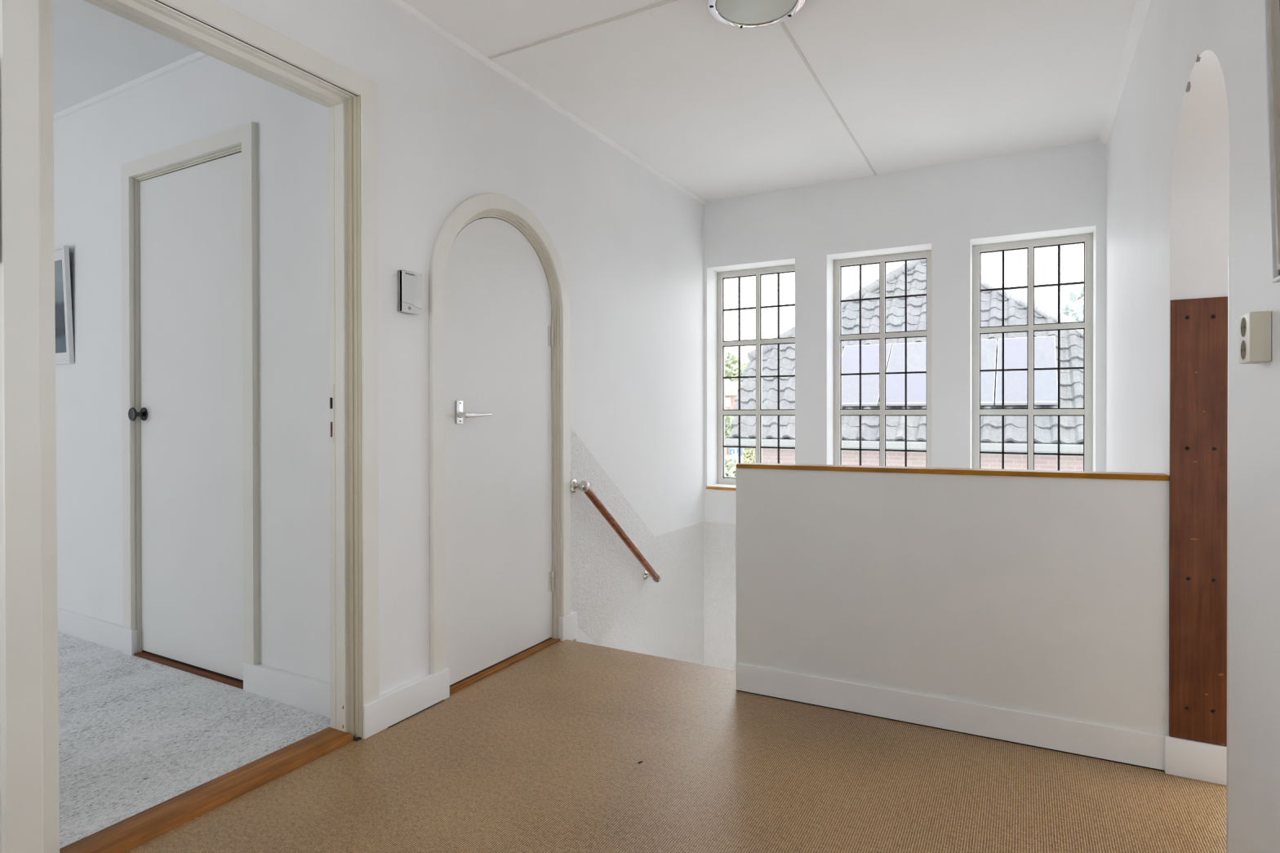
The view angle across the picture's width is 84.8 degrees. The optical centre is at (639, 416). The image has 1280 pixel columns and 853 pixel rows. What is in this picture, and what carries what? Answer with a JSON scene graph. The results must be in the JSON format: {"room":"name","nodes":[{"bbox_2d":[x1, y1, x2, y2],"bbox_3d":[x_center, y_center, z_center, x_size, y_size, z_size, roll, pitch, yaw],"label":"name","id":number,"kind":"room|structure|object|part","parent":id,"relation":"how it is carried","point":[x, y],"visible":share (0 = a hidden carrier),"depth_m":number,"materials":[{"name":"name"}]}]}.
{"room":"stair landing","nodes":[
{"label":"stair landing","id":0,"kind":"room"},
{"bbox_2d":[53,55,329,683],"bbox_3d":[-2.568,-0.262,3.403,3.575,2.700,0.120,0,0,29],"label":"wall","id":1,"kind":"structure","parent":0,"point":[208,95],"depth_m":2.75,"materials":[{"name":"paint"}]},
{"bbox_2d":[54,244,74,364],"bbox_3d":[-2.982,-0.549,3.535,0.420,0.575,0.042,0,0,29],"label":"picture frame","id":2,"kind":"object","parent":1,"relation":"attached to","point":[64,351],"visible":0.37,"depth_m":3.46,"materials":[{"name":"white paint"}]},
{"bbox_2d":[54,259,66,353],"bbox_3d":[-2.983,-0.545,3.534,0.322,0.455,0.002,0,2,29],"label":"print","id":3,"kind":"object","parent":2,"relation":"attached to","point":[60,340],"depth_m":3.48},
{"bbox_2d":[57,608,137,656],"bbox_3d":[-3.230,1.023,3.688,2.142,0.120,0.026,0,0,29],"label":"baseboard","id":4,"kind":"structure","parent":1,"relation":"attached to","point":[103,633],"depth_m":3.33,"materials":[{"name":"white paint"}]},
{"bbox_2d":[53,51,208,121],"bbox_3d":[-2.602,-1.505,3.337,3.575,0.022,0.016,0,0,29],"label":"trim","id":5,"kind":"structure","parent":1,"relation":"attached to","point":[196,56],"depth_m":3.17,"materials":[{"name":"paint"}]},
{"bbox_2d":[120,121,259,688],"bbox_3d":[-1.922,-0.030,2.990,0.976,2.238,0.086,0,0,29],"label":"door","id":6,"kind":"structure","parent":1,"relation":"in","point":[190,363],"depth_m":2.99,"materials":[{"name":"beige paint"}]},
{"bbox_3d":[-2.263,-0.011,3.157,0.061,0.061,0.052,0,0,29],"label":"knob","id":7,"kind":"part","parent":6,"relation":"part of","materials":[{"name":"black paint"}]},
{"bbox_2d":[243,662,330,718],"bbox_3d":[-1.298,1.029,2.632,0.604,0.114,0.024,0,0,29],"label":"baseboard","id":8,"kind":"structure","parent":1,"relation":"attached to","point":[305,693],"depth_m":2.63,"materials":[{"name":"white paint"}]},
{"bbox_2d":[0,0,704,852],"bbox_3d":[-1.002,0.640,2.410,0.128,4.500,6.460,0,0,29],"label":"wall","id":9,"kind":"structure","parent":0,"point":[453,129],"depth_m":3.49,"materials":[{"name":"paint"}]},
{"bbox_2d":[0,0,379,852],"bbox_3d":[-1.561,-0.019,2.202,0.945,2.261,1.017,0,0,29],"label":"door frame","id":10,"kind":"structure","parent":9,"relation":"in","point":[29,704],"depth_m":1.78,"materials":[{"name":"beige paint"}]},
{"bbox_3d":[-1.057,-0.010,2.402,0.025,0.200,0.003,0,0,29],"label":"strike plate","id":11,"kind":"part","parent":10,"relation":"part of","materials":[{"name":"beige paint"}]},
{"bbox_2d":[363,667,449,738],"bbox_3d":[-0.843,1.033,2.544,0.028,0.113,0.400,0,0,29],"label":"baseboard","id":12,"kind":"structure","parent":9,"relation":"attached to","point":[393,707],"depth_m":2.52,"materials":[{"name":"white paint"}]},
{"bbox_2d":[398,270,422,314],"bbox_3d":[-0.835,-0.451,2.554,0.029,0.153,0.094,0,0,29],"label":"door chime","id":13,"kind":"object","parent":9,"relation":"attached to","point":[410,300],"visible":1,"depth_m":2.54,"materials":[{"name":"grey plastic"}]},
{"bbox_3d":[-0.844,-0.453,2.558,0.010,0.149,0.094,0,0,29],"label":"plate","id":14,"kind":"part","parent":13,"relation":"part of","materials":[{"name":"grey plastic"}]},
{"bbox_2d":[428,192,570,694],"bbox_3d":[-0.597,0.067,3.064,0.099,2.042,0.915,0,0,29],"label":"door","id":15,"kind":"structure","parent":9,"relation":"in","point":[499,301],"depth_m":3.03,"materials":[{"name":"beige paint"}]},
{"bbox_3d":[-0.729,-0.017,2.827,0.007,0.094,0.036,0,0,29],"label":"handle","id":16,"kind":"part","parent":15,"relation":"part of","materials":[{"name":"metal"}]},
{"bbox_3d":[-0.674,-0.006,2.871,0.049,0.025,0.154,0,0,29],"label":"lever","id":17,"kind":"part","parent":15,"relation":"part of","materials":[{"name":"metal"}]},
{"bbox_2d":[387,0,706,204],"bbox_3d":[-1.019,-1.482,2.228,0.017,0.024,6.145,0,0,29],"label":"trim","id":18,"kind":"structure","parent":9,"relation":"attached to","point":[402,5],"depth_m":3.15,"materials":[{"name":"paint"}]},
{"bbox_2d":[559,611,577,640],"bbox_3d":[-0.353,1.039,3.443,0.025,0.132,0.126,0,0,29],"label":"baseboard","id":19,"kind":"structure","parent":9,"relation":"attached to","point":[568,624],"depth_m":3.42,"materials":[{"name":"white paint"}]},
{"bbox_2d":[573,626,598,645],"bbox_3d":[0.033,1.705,4.157,0.013,1.352,1.492,0,0,29],"label":"baseboard","id":20,"kind":"structure","parent":9,"relation":"attached to","point":[581,637],"depth_m":3.55,"materials":[{"name":"white paint"}]},
{"bbox_2d":[570,479,660,582],"bbox_3d":[-0.107,0.649,3.815,0.092,0.678,0.838,0,0,29],"label":"handrail","id":21,"kind":"object","parent":9,"relation":"attached to","point":[584,486],"visible":1,"depth_m":3.71,"materials":[{"name":"brown wood"}]},
{"bbox_2d":[52,0,1137,201],"bbox_3d":[-1.477,-1.535,2.652,6.206,0.079,6.450,0,0,29],"label":"ceiling","id":22,"kind":"structure","parent":0,"point":[723,111],"depth_m":3.06,"materials":[{"name":"paint"}]},
{"bbox_2d":[488,0,677,59],"bbox_3d":[0.386,-1.495,2.367,2.315,0.005,0.014,0,0,29],"label":"trim","id":23,"kind":"structure","parent":22,"relation":"attached to","point":[666,2],"depth_m":2.69,"materials":[{"name":"paint"}]},
{"bbox_2d":[707,0,804,28],"bbox_3d":[0.405,-1.464,2.436,0.338,0.066,0.338,0,0,29],"label":"ceiling lamp","id":24,"kind":"object","parent":22,"relation":"attached to","point":[748,14],"visible":1,"depth_m":2.48,"materials":[{"name":"white glass"}]},
{"bbox_2d":[779,21,876,175],"bbox_3d":[0.927,-1.500,3.373,0.012,0.005,2.269,0,0,29],"label":"trim","id":25,"kind":"structure","parent":22,"relation":"attached to","point":[781,23],"depth_m":3.21,"materials":[{"name":"paint"}]},
{"bbox_2d":[57,631,1226,852],"bbox_3d":[-1.952,1.181,1.781,6.216,0.186,4.440,0,0,29],"label":"floor","id":26,"kind":"structure","parent":0,"point":[542,753],"depth_m":2.12,"materials":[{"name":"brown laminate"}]},
{"bbox_2d":[703,139,1106,671],"bbox_3d":[1.574,0.627,4.499,2.641,4.500,0.322,0,0,29],"label":"wall","id":27,"kind":"structure","parent":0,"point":[947,210],"depth_m":4.33,"materials":[{"name":"paint"}]},
{"bbox_2d":[706,264,795,490],"bbox_3d":[0.803,-0.267,4.874,0.636,1.553,0.255,0,0,29],"label":"window","id":28,"kind":"structure","parent":27,"relation":"attached to","point":[759,341],"depth_m":4.98,"materials":[{"name":"paint"}]},
{"bbox_3d":[0.790,0.500,4.851,0.636,0.019,0.194,0,0,29],"label":"sill","id":29,"kind":"part","parent":28,"relation":"part of","materials":[{"name":"brown wood"}]},
{"bbox_2d":[833,249,931,467],"bbox_3d":[1.537,-0.266,4.472,0.635,1.553,0.255,0,0,29],"label":"window","id":30,"kind":"structure","parent":27,"relation":"attached to","point":[882,335],"depth_m":4.54,"materials":[{"name":"paint"}]},
{"bbox_2d":[972,233,1093,471],"bbox_3d":[2.270,-0.265,4.072,0.628,1.553,0.255,0,0,29],"label":"window","id":31,"kind":"structure","parent":27,"relation":"in","point":[1086,325],"depth_m":4.13,"materials":[{"name":"paint"}]},
{"bbox_2d":[735,462,1168,735],"bbox_3d":[1.021,1.533,2.503,1.396,2.708,0.093,0,0,27],"label":"wall","id":32,"kind":"structure","parent":0,"point":[1046,593],"depth_m":2.41,"materials":[{"name":"paint"}]},
{"bbox_2d":[736,663,1226,786],"bbox_3d":[1.065,1.032,2.419,1.537,0.112,0.030,0,0,27],"label":"baseboard","id":33,"kind":"structure","parent":32,"relation":"attached to","point":[1114,744],"depth_m":2.35,"materials":[{"name":"white paint"}]},
{"bbox_2d":[1168,296,1227,746],"bbox_3d":[1.681,0.311,2.100,0.150,1.329,0.016,0,0,29],"label":"wooden panel","id":34,"kind":"object","parent":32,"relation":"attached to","point":[1198,327],"visible":0.96,"depth_m":2.10,"materials":[{"name":"brown wood"}]},
{"bbox_2d":[1106,0,1279,852],"bbox_3d":[1.193,0.643,1.209,0.151,4.500,6.460,0,0,29],"label":"wall","id":35,"kind":"structure","parent":0,"point":[1188,186],"depth_m":1.89,"materials":[{"name":"paint"}]},
{"bbox_2d":[1098,0,1151,143],"bbox_3d":[1.034,-1.474,1.105,0.034,0.034,6.145,0,0,29],"label":"trim","id":36,"kind":"structure","parent":35,"relation":"attached to","point":[1141,8],"depth_m":2.94,"materials":[{"name":"paint"}]},
{"bbox_2d":[1226,254,1230,852],"bbox_3d":[1.348,0.371,1.492,0.150,1.442,0.015,0,0,29],"label":"trim","id":37,"kind":"structure","parent":35,"relation":"attached to","point":[1228,256],"depth_m":1.53,"materials":[{"name":"white paint"}]},
{"bbox_2d":[1239,311,1271,364],"bbox_3d":[1.139,-0.145,1.299,0.033,0.092,0.074,0,0,29],"label":"wall socket","id":38,"kind":"object","parent":35,"relation":"attached to","point":[1255,327],"visible":1,"depth_m":1.27,"materials":[{"name":"beige plastic"}]},
{"bbox_2d":[1240,339,1246,360],"bbox_3d":[1.125,-0.124,1.306,0.001,0.039,0.039,0,0,29],"label":"outlet","id":39,"kind":"object","parent":38,"relation":"attached to","point":[1242,342],"depth_m":1.31,"materials":[{"name":"beige plastic"}]},
{"bbox_2d":[1240,316,1246,337],"bbox_3d":[1.125,-0.166,1.306,0.001,0.039,0.039,0,0,29],"label":"outlet","id":40,"kind":"object","parent":38,"relation":"attached to","point":[1242,319],"depth_m":1.31,"materials":[{"name":"beige plastic"}]},
{"bbox_2d":[1263,0,1279,282],"bbox_3d":[0.943,-0.573,0.952,0.027,0.700,0.500,-2,-1,29],"label":"picture frame","id":41,"kind":"object","parent":35,"relation":"attached to","point":[1271,7],"visible":1,"depth_m":1.16,"materials":[{"name":"white paint"}]},
{"bbox_3d":[0.936,-0.573,0.955,0.006,0.668,0.468,-2,0,29],"label":"moulding","id":42,"kind":"part","parent":41,"relation":"part of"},
{"label":"outside","id":43,"kind":"structure","parent":0,"visible":0},
{"bbox_3d":[33.125,3.960,64.655,180.000,0.200,134.800,0,0,29],"label":"ground","id":44,"kind":"structure","parent":43,"visible":0},
{"bbox_2d":[724,408,735,456],"bbox_3d":[3.198,1.874,25.640,1.001,4.408,1.079,0,0,29],"label":"shrub","id":45,"kind":"object","parent":44,"relation":"on","point":[728,419],"visible":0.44,"depth_m":25.31,"materials":[{"name":"green plant"}]},
{"bbox_2d":[724,453,742,477],"bbox_3d":[1.253,2.336,9.817,0.546,3.634,0.531,0,0,29],"label":"young tree","id":46,"kind":"object","parent":44,"relation":"on","point":[730,468],"visible":0.09,"depth_m":9.77,"materials":[{"name":"green plant"}]},
{"bbox_2d":[728,448,742,464],"bbox_3d":[5.066,2.573,37.061,0.740,2.900,0.116,0,0,29],"label":"street sign","id":47,"kind":"object","parent":44,"relation":"on","point":[731,451],"visible":0.31,"depth_m":37.00,"materials":[{"name":"blue metal"}]},
{"bbox_2d":[724,347,746,381],"bbox_3d":[7.684,-1.595,66.579,10.531,10.959,9.946,0,0,29],"label":"tree","id":48,"kind":"object","parent":44,"relation":"on","point":[731,361],"visible":0.08,"depth_m":64.27,"materials":[{"name":"green plant"}]},
{"bbox_2d":[724,380,750,471],"bbox_3d":[4.242,0.588,55.819,10.400,6.700,6.800,0,0,29],"label":"house","id":49,"kind":"structure","parent":44,"relation":"on","point":[731,388],"depth_m":51.28,"materials":[{"name":"brick"}]},
{"bbox_2d":[741,448,755,462],"bbox_3d":[6.590,2.344,41.955,1.563,3.309,1.493,0,0,29],"label":"shrub","id":50,"kind":"object","parent":44,"relation":"on","point":[750,452],"visible":0.42,"depth_m":41.65,"materials":[{"name":"green plant"}]},
{"bbox_2d":[724,258,1083,471],"bbox_3d":[6.326,0.253,15.149,9.902,7.738,10.150,0,0,29],"label":"house","id":51,"kind":"structure","parent":44,"relation":"on","point":[1046,428],"depth_m":11.92,"materials":[{"name":"grey tile"}]},
{"bbox_2d":[841,343,892,405],"bbox_3d":[3.893,-0.755,12.374,0.837,1.151,1.458,0,0,29],"label":"solar panel","id":52,"kind":"object","parent":51,"relation":"attached to","point":[869,353],"visible":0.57,"depth_m":12.32,"materials":[{"name":"glass"}]},
{"bbox_2d":[878,342,925,405],"bbox_3d":[4.644,-0.754,11.963,0.837,1.151,1.458,0,0,29],"label":"solar panel","id":53,"kind":"object","parent":51,"relation":"attached to","point":[916,351],"visible":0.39,"depth_m":11.89,"materials":[{"name":"glass"}]},
{"bbox_2d":[980,338,996,404],"bbox_3d":[5.394,-0.753,11.553,0.837,1.151,1.458,0,0,29],"label":"solar panel","id":54,"kind":"object","parent":51,"relation":"attached to","point":[988,346],"visible":0.29,"depth_m":11.38,"materials":[{"name":"glass"}]},
{"bbox_2d":[995,335,1057,404],"bbox_3d":[6.144,-0.752,11.143,0.837,1.151,1.458,0,0,29],"label":"skylight","id":55,"kind":"object","parent":51,"relation":"attached to","point":[1046,382],"visible":0.71,"depth_m":11.03,"materials":[{"name":"glass"}]},
{"bbox_2d":[1060,287,1083,321],"bbox_3d":[33.010,-2.781,50.233,11.982,13.414,7.899,0,0,29],"label":"tree","id":56,"kind":"object","parent":44,"relation":"on","point":[1067,309],"visible":0.02,"depth_m":50.06,"materials":[{"name":"green plant"}]}
]}

